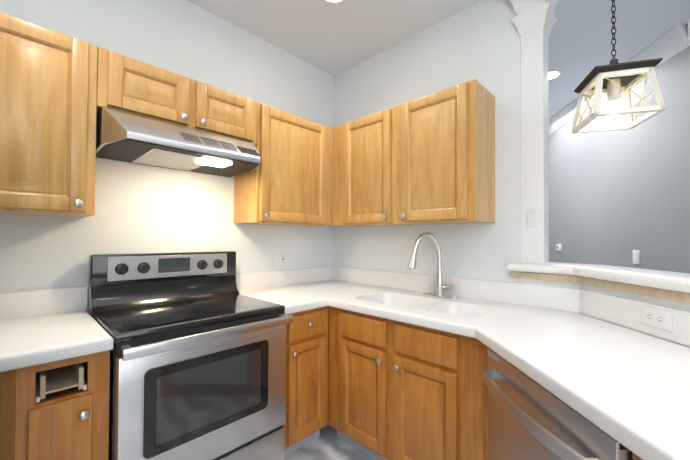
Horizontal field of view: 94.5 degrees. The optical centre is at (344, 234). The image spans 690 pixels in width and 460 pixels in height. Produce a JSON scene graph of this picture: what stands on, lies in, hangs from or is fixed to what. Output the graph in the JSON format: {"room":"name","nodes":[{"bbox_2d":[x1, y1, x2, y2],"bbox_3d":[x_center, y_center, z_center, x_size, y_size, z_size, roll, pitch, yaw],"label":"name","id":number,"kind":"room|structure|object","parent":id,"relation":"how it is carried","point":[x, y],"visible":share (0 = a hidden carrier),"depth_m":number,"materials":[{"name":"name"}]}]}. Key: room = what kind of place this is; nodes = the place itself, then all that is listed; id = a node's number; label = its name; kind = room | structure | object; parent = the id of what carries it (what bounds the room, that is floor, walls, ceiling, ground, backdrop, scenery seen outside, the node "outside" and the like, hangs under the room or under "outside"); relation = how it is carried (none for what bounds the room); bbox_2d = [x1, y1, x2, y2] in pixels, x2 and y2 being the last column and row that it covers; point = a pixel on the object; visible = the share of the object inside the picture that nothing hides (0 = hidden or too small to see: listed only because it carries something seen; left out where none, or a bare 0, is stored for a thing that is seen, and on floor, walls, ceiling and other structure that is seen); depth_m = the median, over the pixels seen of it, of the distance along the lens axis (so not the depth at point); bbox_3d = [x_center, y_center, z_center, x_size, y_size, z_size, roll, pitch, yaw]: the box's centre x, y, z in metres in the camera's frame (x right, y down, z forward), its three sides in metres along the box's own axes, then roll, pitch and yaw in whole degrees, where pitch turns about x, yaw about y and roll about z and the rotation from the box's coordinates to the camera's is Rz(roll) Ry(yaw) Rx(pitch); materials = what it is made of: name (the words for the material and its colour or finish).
{"room":"kitchen","nodes":[
{"label":"kitchen","id":0,"kind":"room"},
{"bbox_2d":[0,0,332,314],"bbox_3d":[0.127,-0.062,3.229,0.100,2.775,8.200,0,-1,44],"label":"wall","id":1,"kind":"structure","parent":0,"point":[140,208],"depth_m":1.92,"materials":[{"name":"paint"}]},
{"bbox_2d":[0,12,97,217],"bbox_3d":[-1.349,-0.471,1.374,0.352,0.764,0.409,0,-1,44],"label":"upper cabinet","id":2,"kind":"object","parent":1,"relation":"attached to","point":[48,96],"visible":1,"depth_m":1.30,"materials":[{"name":"brown wood"}]},
{"bbox_2d":[97,47,256,144],"bbox_3d":[-0.926,-0.709,1.815,0.352,0.272,0.803,0,-1,44],"label":"upper cabinet","id":3,"kind":"object","parent":1,"relation":"attached to","point":[130,85],"visible":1,"depth_m":1.64,"materials":[{"name":"brown wood"}]},
{"bbox_2d":[96,106,260,176],"bbox_3d":[-0.879,-0.475,1.755,0.496,0.191,0.760,0,-1,44],"label":"range hood","id":4,"kind":"object","parent":3,"relation":"attached to","point":[123,136],"visible":1,"depth_m":1.59,"materials":[{"name":"silver metal"}]},
{"bbox_2d":[273,251,285,266],"bbox_3d":[-0.508,0.192,2.489,0.008,0.118,0.118,0,-1,44],"label":"outlet","id":5,"kind":"object","parent":1,"relation":"attached to","point":[279,259],"visible":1,"depth_m":2.48,"materials":[{"name":"white plastic"}]},
{"bbox_2d":[234,102,331,226],"bbox_3d":[-0.421,-0.454,2.336,0.352,0.764,0.651,0,-1,44],"label":"upper cabinet","id":6,"kind":"object","parent":1,"relation":"attached to","point":[286,181],"visible":1,"depth_m":2.17,"materials":[{"name":"brown wood"}]},
{"bbox_2d":[284,425,375,459],"bbox_3d":[1.919,1.336,1.475,5.100,0.050,8.200,0,-1,44],"label":"floor","id":7,"kind":"structure","parent":0,"point":[328,443],"depth_m":1.93,"materials":[{"name":"tile"}]},
{"bbox_2d":[0,350,109,459],"bbox_3d":[-1.260,0.861,1.233,0.655,0.860,0.471,0,-1,44],"label":"base cabinet","id":8,"kind":"object","parent":7,"relation":"on","point":[57,410],"visible":0.77,"depth_m":1.11,"materials":[{"name":"brown wood"}]},
{"bbox_2d":[0,286,112,371],"bbox_3d":[-1.270,0.344,1.236,0.648,0.170,0.501,0,-1,44],"label":"countertop","id":9,"kind":"structure","parent":8,"relation":"on","point":[37,327],"depth_m":1.28,"materials":[{"name":"white stone"}]},
{"bbox_2d":[88,251,292,459],"bbox_3d":[-0.787,0.702,1.646,0.714,1.195,0.766,0,-1,44],"label":"range","id":10,"kind":"object","parent":7,"relation":"on","point":[198,361],"visible":0.98,"depth_m":1.49,"materials":[{"name":"silver metal"}]},
{"bbox_2d":[283,306,327,456],"bbox_3d":[-0.432,0.877,2.090,0.657,0.860,0.362,0,-1,44],"label":"base cabinet","id":11,"kind":"object","parent":7,"relation":"on","point":[306,376],"visible":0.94,"depth_m":1.88,"materials":[{"name":"brown wood"}]},
{"bbox_2d":[328,306,482,459],"bbox_3d":[0.440,0.879,1.901,0.964,0.860,0.613,0,-1,44],"label":"base cabinet","id":12,"kind":"object","parent":7,"relation":"on","point":[397,390],"visible":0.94,"depth_m":1.60,"materials":[{"name":"brown wood"}]},
{"bbox_2d":[236,266,689,459],"bbox_3d":[0.408,0.428,1.546,2.633,0.311,1.215,0,-1,44],"label":"countertop","id":13,"kind":"structure","parent":12,"relation":"on","point":[627,388],"depth_m":1.26,"materials":[{"name":"white stone"}]},
{"bbox_2d":[408,232,457,298],"bbox_3d":[0.550,0.190,2.010,0.250,0.414,0.245,0,-1,44],"label":"faucet","id":14,"kind":"object","parent":13,"relation":"on","point":[440,286],"visible":1,"depth_m":2.05,"materials":[{"name":"silver metal"}]},
{"bbox_2d":[483,344,487,459],"bbox_3d":[0.881,0.874,1.323,0.580,0.860,0.088,0,-1,-1],"label":"cabinet filler","id":15,"kind":"object","parent":7,"relation":"on","point":[485,408],"visible":0.06,"depth_m":1.34,"materials":[{"name":"brown wood"}]},
{"bbox_2d":[482,347,631,459],"bbox_3d":[0.839,0.870,0.974,0.677,0.858,0.600,0,-1,-1],"label":"dishwasher","id":16,"kind":"object","parent":7,"relation":"on","point":[529,418],"visible":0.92,"depth_m":0.95,"materials":[{"name":"silver metal"}]},
{"bbox_2d":[632,452,642,459],"bbox_3d":[0.903,0.864,0.621,0.600,0.860,0.101,0,-1,-1],"label":"cabinet end panel","id":17,"kind":"object","parent":7,"relation":"on","point":[635,457],"depth_m":0.66,"materials":[{"name":"brown wood"}]},
{"bbox_2d":[332,0,520,303],"bbox_3d":[0.485,-0.071,2.408,1.556,2.775,0.115,0,-1,44],"label":"wall","id":18,"kind":"structure","parent":0,"point":[479,42],"depth_m":2.11,"materials":[{"name":"paint"}]},
{"bbox_2d":[340,248,345,261],"bbox_3d":[-0.019,0.179,2.803,0.072,0.118,0.008,0,-1,44],"label":"outlet","id":19,"kind":"object","parent":18,"relation":"attached to","point":[342,254],"visible":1,"depth_m":2.80,"materials":[{"name":"white plastic"}]},
{"bbox_2d":[332,79,494,226],"bbox_3d":[0.384,-0.451,2.186,1.116,0.764,0.352,0,-1,44],"label":"upper cabinet","id":20,"kind":"object","parent":18,"relation":"attached to","point":[428,159],"visible":1,"depth_m":1.92,"materials":[{"name":"brown wood"}]},
{"bbox_2d":[187,0,689,117],"bbox_3d":[1.934,-1.488,1.513,5.100,0.050,8.200,0,-1,44],"label":"ceiling","id":21,"kind":"structure","parent":0,"point":[331,39],"depth_m":2.24,"materials":[{"name":"paint"}]},
{"bbox_2d":[324,0,343,3],"bbox_3d":[-0.068,-1.461,1.929,0.170,0.013,0.170,0,-1,44],"label":"recessed light","id":22,"kind":"object","parent":21,"relation":"in","point":[333,1],"visible":0.93,"depth_m":1.99,"materials":[{"name":"paint"}]},
{"bbox_2d":[548,70,560,79],"bbox_3d":[1.852,-1.438,2.883,0.170,0.013,0.170,0,-1,44],"label":"recessed light","id":23,"kind":"object","parent":21,"relation":"in","point":[552,74],"visible":0.5,"depth_m":2.86,"materials":[{"name":"paint"}]},
{"bbox_2d":[572,0,666,133],"bbox_3d":[0.993,-0.942,1.181,0.207,1.060,0.207,0,-1,17],"label":"pendant light","id":24,"kind":"object","parent":21,"relation":"hanging from","point":[613,79],"visible":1,"depth_m":1.15,"materials":[{"name":"beige wood"}]},
{"bbox_2d":[544,273,689,347],"bbox_3d":[1.221,0.753,1.113,1.060,1.100,0.936,0,-1,44],"label":"wall","id":25,"kind":"structure","parent":0,"point":[658,301],"depth_m":1.37,"materials":[{"name":"grey paint"}]},
{"bbox_2d":[507,262,689,292],"bbox_3d":[1.191,0.177,1.159,1.303,0.050,1.065,0,-1,44],"label":"sill ledge","id":26,"kind":"object","parent":25,"relation":"on","point":[673,281],"visible":0.94,"depth_m":1.38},
{"bbox_2d":[509,0,558,306],"bbox_3d":[1.087,-0.076,1.828,0.306,2.775,0.308,0,-1,44],"label":"column","id":27,"kind":"structure","parent":26,"relation":"on","point":[534,21],"depth_m":1.79,"materials":[{"name":"paint"}]},
{"bbox_2d":[527,209,535,227],"bbox_3d":[1.041,-0.089,1.783,0.045,0.100,0.008,0,-1,44],"label":"light switch","id":28,"kind":"object","parent":27,"relation":"attached to","point":[531,218],"visible":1,"depth_m":1.78,"materials":[{"name":"white plastic"}]},
{"bbox_2d":[510,271,689,303],"bbox_3d":[1.087,0.222,1.159,1.144,0.034,0.835,0,-1,44],"label":"cleat","id":29,"kind":"object","parent":25,"relation":"attached to","point":[683,297],"visible":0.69,"depth_m":1.41,"materials":[{"name":"beige wood"}]},
{"bbox_2d":[640,305,671,331],"bbox_3d":[1.189,0.319,1.224,0.008,0.072,0.118,0,-1,-1],"label":"outlet","id":30,"kind":"object","parent":25,"relation":"attached to","point":[657,318],"visible":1,"depth_m":1.22,"materials":[{"name":"white plastic"}]},
{"bbox_2d":[549,46,689,272],"bbox_3d":[2.611,-0.048,3.329,0.120,2.775,2.372,0,-1,7],"label":"wall","id":31,"kind":"structure","parent":0,"point":[617,197],"depth_m":2.77,"materials":[{"name":"grey paint"}]},
{"bbox_2d":[556,244,561,250],"bbox_3d":[2.609,0.157,3.897,0.022,0.085,0.085,0,-1,7],"label":"thermostat","id":32,"kind":"object","parent":31,"relation":"attached to","point":[558,247],"visible":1,"depth_m":3.86,"materials":[{"name":"white plastic"}]},
{"bbox_2d":[549,31,686,134],"bbox_3d":[2.528,-1.371,3.359,1.434,0.127,1.775,0,-1,44],"label":"crown molding","id":33,"kind":"structure","parent":31,"relation":"attached to","point":[672,42],"depth_m":2.55,"materials":[{"name":"paint"}]},
{"bbox_2d":[633,250,639,263],"bbox_3d":[2.465,0.191,2.705,0.008,0.118,0.072,0,-1,7],"label":"light switch","id":34,"kind":"object","parent":31,"relation":"attached to","point":[636,256],"visible":1,"depth_m":2.69,"materials":[{"name":"white plastic"}]},
{"bbox_2d":[673,19,689,50],"bbox_3d":[3.318,-1.395,1.276,2.780,0.127,0.115,0,-1,44],"label":"crown molding","id":35,"kind":"structure","parent":31,"relation":"attached to","point":[681,34],"depth_m":2.23,"materials":[{"name":"paint"}]}
]}

